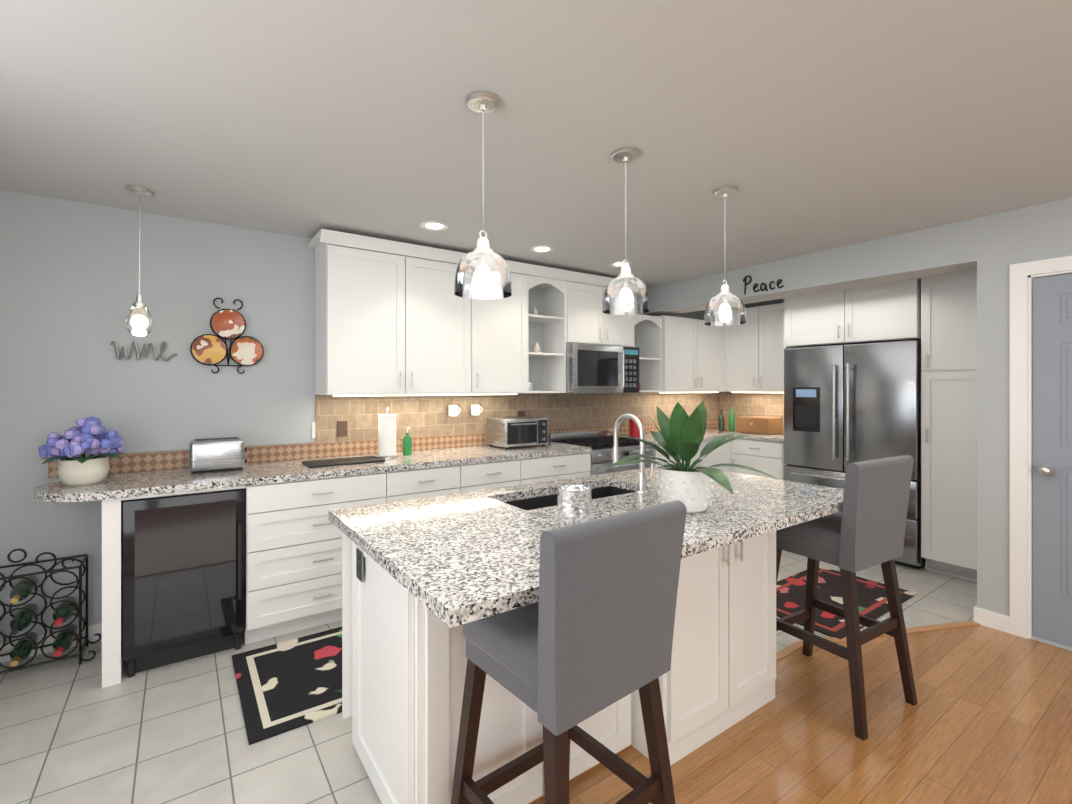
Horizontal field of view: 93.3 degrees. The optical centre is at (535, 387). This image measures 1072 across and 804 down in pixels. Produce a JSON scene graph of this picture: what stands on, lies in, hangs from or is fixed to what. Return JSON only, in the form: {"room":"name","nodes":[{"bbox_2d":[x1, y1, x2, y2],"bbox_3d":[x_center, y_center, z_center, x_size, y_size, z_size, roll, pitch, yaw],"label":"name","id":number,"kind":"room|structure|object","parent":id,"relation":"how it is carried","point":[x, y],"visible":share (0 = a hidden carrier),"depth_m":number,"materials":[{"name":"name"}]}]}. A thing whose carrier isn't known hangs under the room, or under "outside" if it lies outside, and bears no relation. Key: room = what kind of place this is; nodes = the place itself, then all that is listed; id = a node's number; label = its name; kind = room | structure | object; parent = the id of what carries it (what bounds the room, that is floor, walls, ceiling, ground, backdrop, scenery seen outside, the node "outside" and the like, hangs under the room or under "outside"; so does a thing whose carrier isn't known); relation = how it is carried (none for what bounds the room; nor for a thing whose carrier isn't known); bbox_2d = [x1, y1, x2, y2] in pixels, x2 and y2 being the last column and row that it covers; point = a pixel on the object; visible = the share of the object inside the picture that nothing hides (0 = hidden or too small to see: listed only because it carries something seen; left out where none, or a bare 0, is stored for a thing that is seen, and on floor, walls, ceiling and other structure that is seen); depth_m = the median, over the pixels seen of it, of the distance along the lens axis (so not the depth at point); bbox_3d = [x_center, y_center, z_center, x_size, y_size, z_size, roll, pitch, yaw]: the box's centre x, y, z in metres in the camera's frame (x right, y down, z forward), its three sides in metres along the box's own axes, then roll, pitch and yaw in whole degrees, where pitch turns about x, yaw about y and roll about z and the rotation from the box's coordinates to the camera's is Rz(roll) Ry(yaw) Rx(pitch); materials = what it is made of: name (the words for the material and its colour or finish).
{"room":"kitchen","nodes":[
{"label":"kitchen","id":0,"kind":"room"},
{"bbox_2d":[0,190,717,642],"bbox_3d":[-0.502,0.200,4.274,6.750,2.440,0.100,0,0,-35],"label":"wall","id":1,"kind":"structure","parent":0,"point":[68,282],"depth_m":2.89,"materials":[{"name":"grey paint"}]},
{"bbox_2d":[111,341,176,360],"bbox_3d":[-2.278,-0.234,2.949,0.311,0.160,0.013,0,0,-35],"label":"sign","id":2,"kind":"object","parent":1,"relation":"attached to","point":[144,348],"visible":0.98,"depth_m":2.94,"materials":[{"name":"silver metal"}]},
{"bbox_2d":[190,298,263,373],"bbox_3d":[-1.925,-0.321,3.169,0.395,0.472,0.032,0,0,-35],"label":"plate rack","id":3,"kind":"object","parent":1,"relation":"attached to","point":[211,349],"visible":0.94,"depth_m":3.16,"materials":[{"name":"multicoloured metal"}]},
{"bbox_2d":[312,229,479,396],"bbox_3d":[-0.978,-0.467,3.662,1.088,1.034,0.346,0,0,-35],"label":"upper cabinet","id":4,"kind":"object","parent":1,"relation":"attached to","point":[394,318],"depth_m":3.46,"materials":[{"name":"white wood"}]},
{"bbox_2d":[480,261,531,394],"bbox_3d":[-0.391,-0.467,4.075,0.592,1.034,0.346,0,0,-35],"label":"upper cabinet","id":5,"kind":"object","parent":1,"relation":"attached to","point":[505,323],"depth_m":3.99,"materials":[{"name":"white wood"}]},
{"bbox_2d":[540,270,635,348],"bbox_3d":[0.503,-0.682,4.704,0.810,0.604,0.346,0,0,-35],"label":"upper cabinet","id":6,"kind":"object","parent":1,"relation":"attached to","point":[570,301],"depth_m":4.48,"materials":[{"name":"white wood"}]},
{"bbox_2d":[564,343,638,393],"bbox_3d":[0.539,-0.160,4.653,0.800,0.430,0.439,0,0,-35],"label":"microwave","id":7,"kind":"object","parent":6,"relation":"attached to","point":[592,368],"visible":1,"depth_m":4.46,"materials":[{"name":"silver metal"}]},
{"bbox_2d":[636,315,723,392],"bbox_3d":[1.603,-0.335,5.478,1.020,0.770,0.346,0,0,-35],"label":"upper cabinet","id":8,"kind":"object","parent":1,"relation":"attached to","point":[677,354],"depth_m":5.23,"materials":[{"name":"white wood"}]},
{"bbox_2d":[448,404,460,415],"bbox_3d":[-0.650,0.184,4.032,0.103,0.093,0.089,0,0,-35],"label":"mug","id":9,"kind":"object","parent":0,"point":[452,410],"visible":0.94,"depth_m":3.99,"materials":[{"name":"white ceramic"}]},
{"bbox_2d":[471,404,482,415],"bbox_3d":[-0.487,0.184,4.147,0.103,0.093,0.089,0,0,-35],"label":"mug","id":10,"kind":"object","parent":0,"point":[475,410],"visible":1,"depth_m":4.10,"materials":[{"name":"white ceramic"}]},
{"bbox_2d":[0,550,976,803],"bbox_3d":[0.324,1.445,3.100,6.550,0.050,2.770,0,0,-35],"label":"floor","id":11,"kind":"structure","parent":0,"point":[72,731],"depth_m":2.06,"materials":[{"name":"white tile"}]},
{"bbox_2d":[0,548,100,673],"bbox_3d":[-2.574,1.103,2.534,0.581,0.634,0.290,0,0,-35],"label":"wine rack","id":12,"kind":"object","parent":11,"relation":"on","point":[24,587],"visible":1,"depth_m":2.56,"materials":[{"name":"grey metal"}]},
{"bbox_2d":[123,488,244,677],"bbox_3d":[-1.919,0.986,2.783,0.513,0.868,0.598,0,0,-35],"label":"wine cooler","id":13,"kind":"object","parent":11,"relation":"on","point":[183,577],"visible":1,"depth_m":2.57,"materials":[{"name":"black glass"}]},
{"bbox_2d":[232,627,341,744],"bbox_3d":[-0.876,1.414,2.677,1.200,0.010,0.800,0,0,-35],"label":"rug","id":14,"kind":"object","parent":11,"relation":"on","point":[287,686],"visible":0.36,"depth_m":2.41,"materials":[{"name":"black fabric"}]},
{"bbox_2d":[234,468,397,643],"bbox_3d":[-1.393,0.975,3.204,0.821,0.890,0.616,0,0,-35],"label":"base cabinet","id":15,"kind":"object","parent":11,"relation":"on","point":[293,558],"depth_m":2.87,"materials":[{"name":"white wood"}]},
{"bbox_2d":[34,441,591,501],"bbox_3d":[-1.083,0.509,3.416,3.313,0.038,0.626,0,0,-35],"label":"countertop","id":16,"kind":"structure","parent":15,"relation":"on","point":[159,481],"depth_m":2.87,"materials":[{"name":"grey stone"}]},
{"bbox_2d":[35,416,127,485],"bbox_3d":[-2.288,0.320,2.558,0.361,0.339,0.358,0,0,-35],"label":"flower pot","id":17,"kind":"object","parent":16,"relation":"on","point":[69,449],"visible":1,"depth_m":2.51,"materials":[{"name":"beige ceramic"}]},
{"bbox_2d":[189,437,246,473],"bbox_3d":[-1.861,0.395,2.969,0.285,0.187,0.170,0,0,-35],"label":"toaster","id":18,"kind":"object","parent":16,"relation":"on","point":[213,455],"visible":1,"depth_m":2.90,"materials":[{"name":"silver metal"}]},
{"bbox_2d":[302,456,384,467],"bbox_3d":[-1.250,0.483,3.295,0.460,0.012,0.260,0,0,-35],"label":"tray","id":19,"kind":"object","parent":16,"relation":"on","point":[338,461],"visible":1,"depth_m":3.25,"materials":[{"name":"black"}]},
{"bbox_2d":[376,408,397,458],"bbox_3d":[-1.037,0.316,3.531,0.150,0.347,0.150,0,0,-35],"label":"paper towel","id":20,"kind":"object","parent":16,"relation":"on","point":[387,436],"visible":0.98,"depth_m":3.48,"materials":[{"name":"white paper"}]},
{"bbox_2d":[403,427,411,454],"bbox_3d":[-0.928,0.390,3.654,0.064,0.198,0.067,0,0,-35],"label":"soap bottle","id":21,"kind":"object","parent":16,"relation":"on","point":[407,444],"visible":1,"depth_m":3.63,"materials":[{"name":"green plastic"}]},
{"bbox_2d":[487,416,547,448],"bbox_3d":[-0.142,0.372,4.171,0.420,0.235,0.342,0,0,-35],"label":"toaster oven","id":22,"kind":"object","parent":16,"relation":"on","point":[506,432],"visible":1,"depth_m":4.06,"materials":[{"name":"silver metal"}]},
{"bbox_2d":[398,456,529,500],"bbox_3d":[-0.674,0.975,3.710,1.061,0.890,0.616,0,0,-35],"label":"base cabinet","id":23,"kind":"object","parent":11,"relation":"on","point":[439,479],"depth_m":3.45,"materials":[{"name":"white wood"}]},
{"bbox_2d":[342,485,775,803],"bbox_3d":[0.176,0.974,2.158,1.717,0.890,0.906,0,0,-35],"label":"kitchen island","id":24,"kind":"object","parent":11,"relation":"on","point":[404,673],"depth_m":1.88,"materials":[{"name":"white wood"}]},
{"bbox_2d":[328,465,731,548],"bbox_3d":[0.173,0.509,2.438,2.120,0.038,0.460,0,0,-35],"label":"island countertop","id":25,"kind":"structure","parent":24,"relation":"on","point":[356,522],"depth_m":2.06,"materials":[{"name":"grey stone"}]},
{"bbox_2d":[360,473,843,628],"bbox_3d":[0.492,0.508,1.984,2.120,0.038,0.650,0,0,-35],"label":"island countertop","id":26,"kind":"structure","parent":24,"relation":"on","point":[462,572],"depth_m":1.64,"materials":[{"name":"grey stone"}]},
{"bbox_2d":[557,484,591,526],"bbox_3d":[0.133,0.419,1.756,0.122,0.140,0.122,0,0,-35],"label":"votive","id":27,"kind":"object","parent":26,"relation":"on","point":[574,503],"visible":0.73,"depth_m":1.71,"materials":[{"name":"silver glass"}]},
{"bbox_2d":[597,401,784,512],"bbox_3d":[0.569,0.273,1.998,0.540,0.432,0.612,0,0,-35],"label":"plant","id":28,"kind":"object","parent":26,"relation":"on","point":[679,436],"visible":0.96,"depth_m":1.97,"materials":[{"name":"green plant"}]},
{"bbox_2d":[530,452,590,482],"bbox_3d":[-0.035,0.975,4.160,0.746,0.890,0.616,0,0,-35],"label":"base cabinet","id":29,"kind":"object","parent":11,"relation":"on","point":[563,465],"depth_m":3.94,"materials":[{"name":"white wood"}]},
{"bbox_2d":[548,429,654,474],"bbox_3d":[0.606,0.920,4.567,0.760,1.000,0.656,0,0,-35],"label":"range","id":30,"kind":"object","parent":11,"relation":"on","point":[600,443],"visible":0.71,"depth_m":4.42,"materials":[{"name":"silver metal"}]},
{"bbox_2d":[653,444,693,466],"bbox_3d":[1.151,0.975,4.995,0.615,0.890,0.616,0,0,-35],"label":"base cabinet","id":31,"kind":"object","parent":11,"relation":"on","point":[657,454],"depth_m":4.62,"materials":[{"name":"white wood"}]},
{"bbox_2d":[694,436,737,472],"bbox_3d":[1.627,0.975,5.304,0.641,0.890,0.659,0,0,-35],"label":"base cabinet","id":32,"kind":"object","parent":11,"relation":"on","point":[727,453],"depth_m":5.17,"materials":[{"name":"white wood"}]},
{"bbox_2d":[738,438,783,479],"bbox_3d":[2.447,0.975,5.214,0.636,0.890,0.554,0,0,-35],"label":"base cabinet","id":33,"kind":"object","parent":11,"relation":"on","point":[767,456],"depth_m":4.98,"materials":[{"name":"white wood"}]},
{"bbox_2d":[613,428,737,443],"bbox_3d":[1.644,0.509,5.336,1.809,0.038,0.626,0,0,-35],"label":"countertop","id":34,"kind":"structure","parent":33,"relation":"on","point":[710,433],"depth_m":5.24,"materials":[{"name":"grey stone"}]},
{"bbox_2d":[629,416,641,437],"bbox_3d":[0.975,0.384,4.947,0.124,0.210,0.122,0,0,-35],"label":"canister","id":35,"kind":"object","parent":34,"relation":"on","point":[633,430],"visible":0.5,"depth_m":4.89,"materials":[{"name":"red"}]},
{"bbox_2d":[718,410,724,430],"bbox_3d":[2.062,0.369,5.626,0.064,0.240,0.062,0,0,-35],"label":"oil bottle","id":36,"kind":"object","parent":34,"relation":"on","point":[721,422],"depth_m":5.61,"materials":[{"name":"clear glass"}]},
{"bbox_2d":[729,407,734,430],"bbox_3d":[2.204,0.355,5.702,0.064,0.270,0.062,0,0,-35],"label":"oil bottle","id":37,"kind":"object","parent":34,"relation":"on","point":[731,416],"depth_m":5.68,"materials":[{"name":"green glass"}]},
{"bbox_2d":[737,416,781,433],"bbox_3d":[2.394,0.405,5.432,0.300,0.170,0.360,0,0,-35],"label":"bread box","id":38,"kind":"object","parent":34,"relation":"on","point":[759,424],"visible":1,"depth_m":5.32,"materials":[{"name":"brown wood"}]},
{"bbox_2d":[738,432,783,439],"bbox_3d":[2.451,0.509,5.200,0.646,0.038,0.526,0,0,-35],"label":"countertop","id":39,"kind":"structure","parent":33,"relation":"on","point":[780,436],"depth_m":5.08,"materials":[{"name":"grey stone"}]},
{"bbox_2d":[776,566,916,638],"bbox_3d":[1.965,1.414,3.418,1.100,0.010,0.660,0,0,-35],"label":"rug","id":40,"kind":"object","parent":11,"relation":"on","point":[791,596],"visible":0.64,"depth_m":3.39,"materials":[{"name":"black fabric"}]},
{"bbox_2d":[784,340,924,568],"bbox_3d":[2.877,0.530,4.494,0.754,1.780,1.046,0,0,-35],"label":"refrigerator","id":41,"kind":"object","parent":11,"relation":"on","point":[845,406],"visible":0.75,"depth_m":4.24,"materials":[{"name":"silver metal"}]},
{"bbox_2d":[916,270,976,581],"bbox_3d":[3.371,0.285,3.885,0.656,2.270,0.493,0,0,-35],"label":"tall cabinet","id":42,"kind":"object","parent":11,"relation":"on","point":[936,316],"depth_m":3.76,"materials":[{"name":"white wood"}]},
{"bbox_2d":[0,0,1071,287],"bbox_3d":[1.360,-1.066,1.629,6.750,0.108,6.570,0,0,-35],"label":"ceiling","id":43,"kind":"structure","parent":0,"point":[806,126],"depth_m":1.92,"materials":[{"name":"white paint"}]},
{"bbox_2d":[126,186,152,335],"bbox_3d":[-2.051,-0.641,2.618,0.110,0.757,0.110,0,0,-35],"label":"pendant light","id":44,"kind":"object","parent":43,"relation":"hanging from","point":[138,320],"visible":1,"depth_m":2.60,"materials":[{"name":"silver metal"}]},
{"bbox_2d":[454,91,511,298],"bbox_3d":[-0.189,-0.675,1.805,0.204,0.689,0.204,0,0,-35],"label":"pendant light","id":45,"kind":"object","parent":43,"relation":"hanging from","point":[483,103],"visible":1,"depth_m":1.80,"materials":[{"name":"silver metal"}]},
{"bbox_2d":[602,147,649,314],"bbox_3d":[0.392,-0.675,2.213,0.204,0.689,0.204,0,0,-35],"label":"pendant light","id":46,"kind":"object","parent":43,"relation":"hanging from","point":[625,277],"visible":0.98,"depth_m":2.20,"materials":[{"name":"silver metal"}]},
{"bbox_2d":[704,186,745,325],"bbox_3d":[0.981,-0.675,2.628,0.204,0.689,0.204,0,0,-35],"label":"pendant light","id":47,"kind":"object","parent":43,"relation":"hanging from","point":[725,295],"visible":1,"depth_m":2.62,"materials":[{"name":"silver metal"}]},
{"bbox_2d":[718,298,783,428],"bbox_3d":[3.072,0.200,4.974,0.100,2.440,2.870,0,0,-35],"label":"wall","id":48,"kind":"structure","parent":0,"point":[776,301],"depth_m":5.69,"materials":[{"name":"grey paint"}]},
{"bbox_2d":[724,303,783,392],"bbox_3d":[2.463,-0.400,5.391,0.406,0.900,0.825,0,0,-35],"label":"upper cabinet","id":49,"kind":"object","parent":48,"relation":"attached to","point":[754,349],"depth_m":5.33,"materials":[{"name":"white wood"}]},
{"bbox_2d":[784,278,919,348],"bbox_3d":[2.915,-0.615,4.533,0.656,0.470,1.050,0,0,-35],"label":"upper cabinet","id":50,"kind":"object","parent":48,"relation":"attached to","point":[887,312],"depth_m":4.29,"materials":[{"name":"white wood"}]},
{"bbox_2d":[528,620,1071,803],"bbox_3d":[1.470,1.440,0.258,5.154,0.058,4.202,0,0,-35],"label":"floor","id":51,"kind":"structure","parent":0,"point":[987,719],"depth_m":2.05,"materials":[{"name":"brown wood"}]},
{"bbox_2d":[451,500,686,803],"bbox_3d":[0.071,0.864,1.400,0.470,1.111,0.514,0,0,-39],"label":"bar stool","id":52,"kind":"object","parent":51,"relation":"on","point":[588,634],"visible":0.96,"depth_m":1.24,"materials":[{"name":"fabric"}]},
{"bbox_2d":[776,455,917,740],"bbox_3d":[1.381,0.864,2.371,0.470,1.111,0.514,0,0,-31],"label":"bar stool","id":53,"kind":"object","parent":51,"relation":"on","point":[864,529],"visible":0.79,"depth_m":2.20,"materials":[{"name":"fabric"}]},
{"bbox_2d":[637,218,976,315],"bbox_3d":[1.980,-0.889,4.266,0.300,0.260,2.768,0,0,-35],"label":"soffit","id":54,"kind":"structure","parent":0,"point":[950,248],"depth_m":3.71,"materials":[{"name":"grey paint"}]},
{"bbox_2d":[743,275,783,294],"bbox_3d":[1.861,-0.863,4.160,0.014,0.157,0.358,0,0,-35],"label":"peace sign","id":55,"kind":"object","parent":54,"relation":"attached to","point":[756,284],"visible":1,"depth_m":4.17,"materials":[{"name":"black metal"}]},
{"bbox_2d":[977,198,1071,615],"bbox_3d":[3.768,0.200,1.569,0.120,2.440,3.700,0,0,-35],"label":"wall","id":56,"kind":"structure","parent":0,"point":[1006,240],"depth_m":2.97,"materials":[{"name":"grey paint"}]},
{"bbox_2d":[1010,256,1071,646],"bbox_3d":[3.016,0.357,2.538,0.115,2.125,0.950,0,0,-35],"label":"door frame","id":57,"kind":"structure","parent":56,"relation":"attached to","point":[1041,449],"depth_m":2.83,"materials":[{"name":"white wood"}]},
{"bbox_3d":[-1.330,0.199,-0.326,0.100,2.440,6.470,0,0,-35],"label":"wall","id":58,"kind":"structure","parent":0,"visible":0},
{"bbox_2d":[0,623,101,662],"bbox_3d":[-2.759,1.372,2.615,0.890,0.095,0.013,0,0,-35],"label":"baseboard","id":59,"kind":"structure","parent":58,"relation":"attached to","point":[93,629],"depth_m":2.72,"materials":[{"name":"white"}]},
{"bbox_2d":[974,605,993,623],"bbox_3d":[2.955,1.373,3.267,0.773,0.095,0.013,0,0,-35],"label":"baseboard","id":60,"kind":"structure","parent":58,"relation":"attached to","point":[980,615],"depth_m":3.02,"materials":[{"name":"white wood"}]}
]}

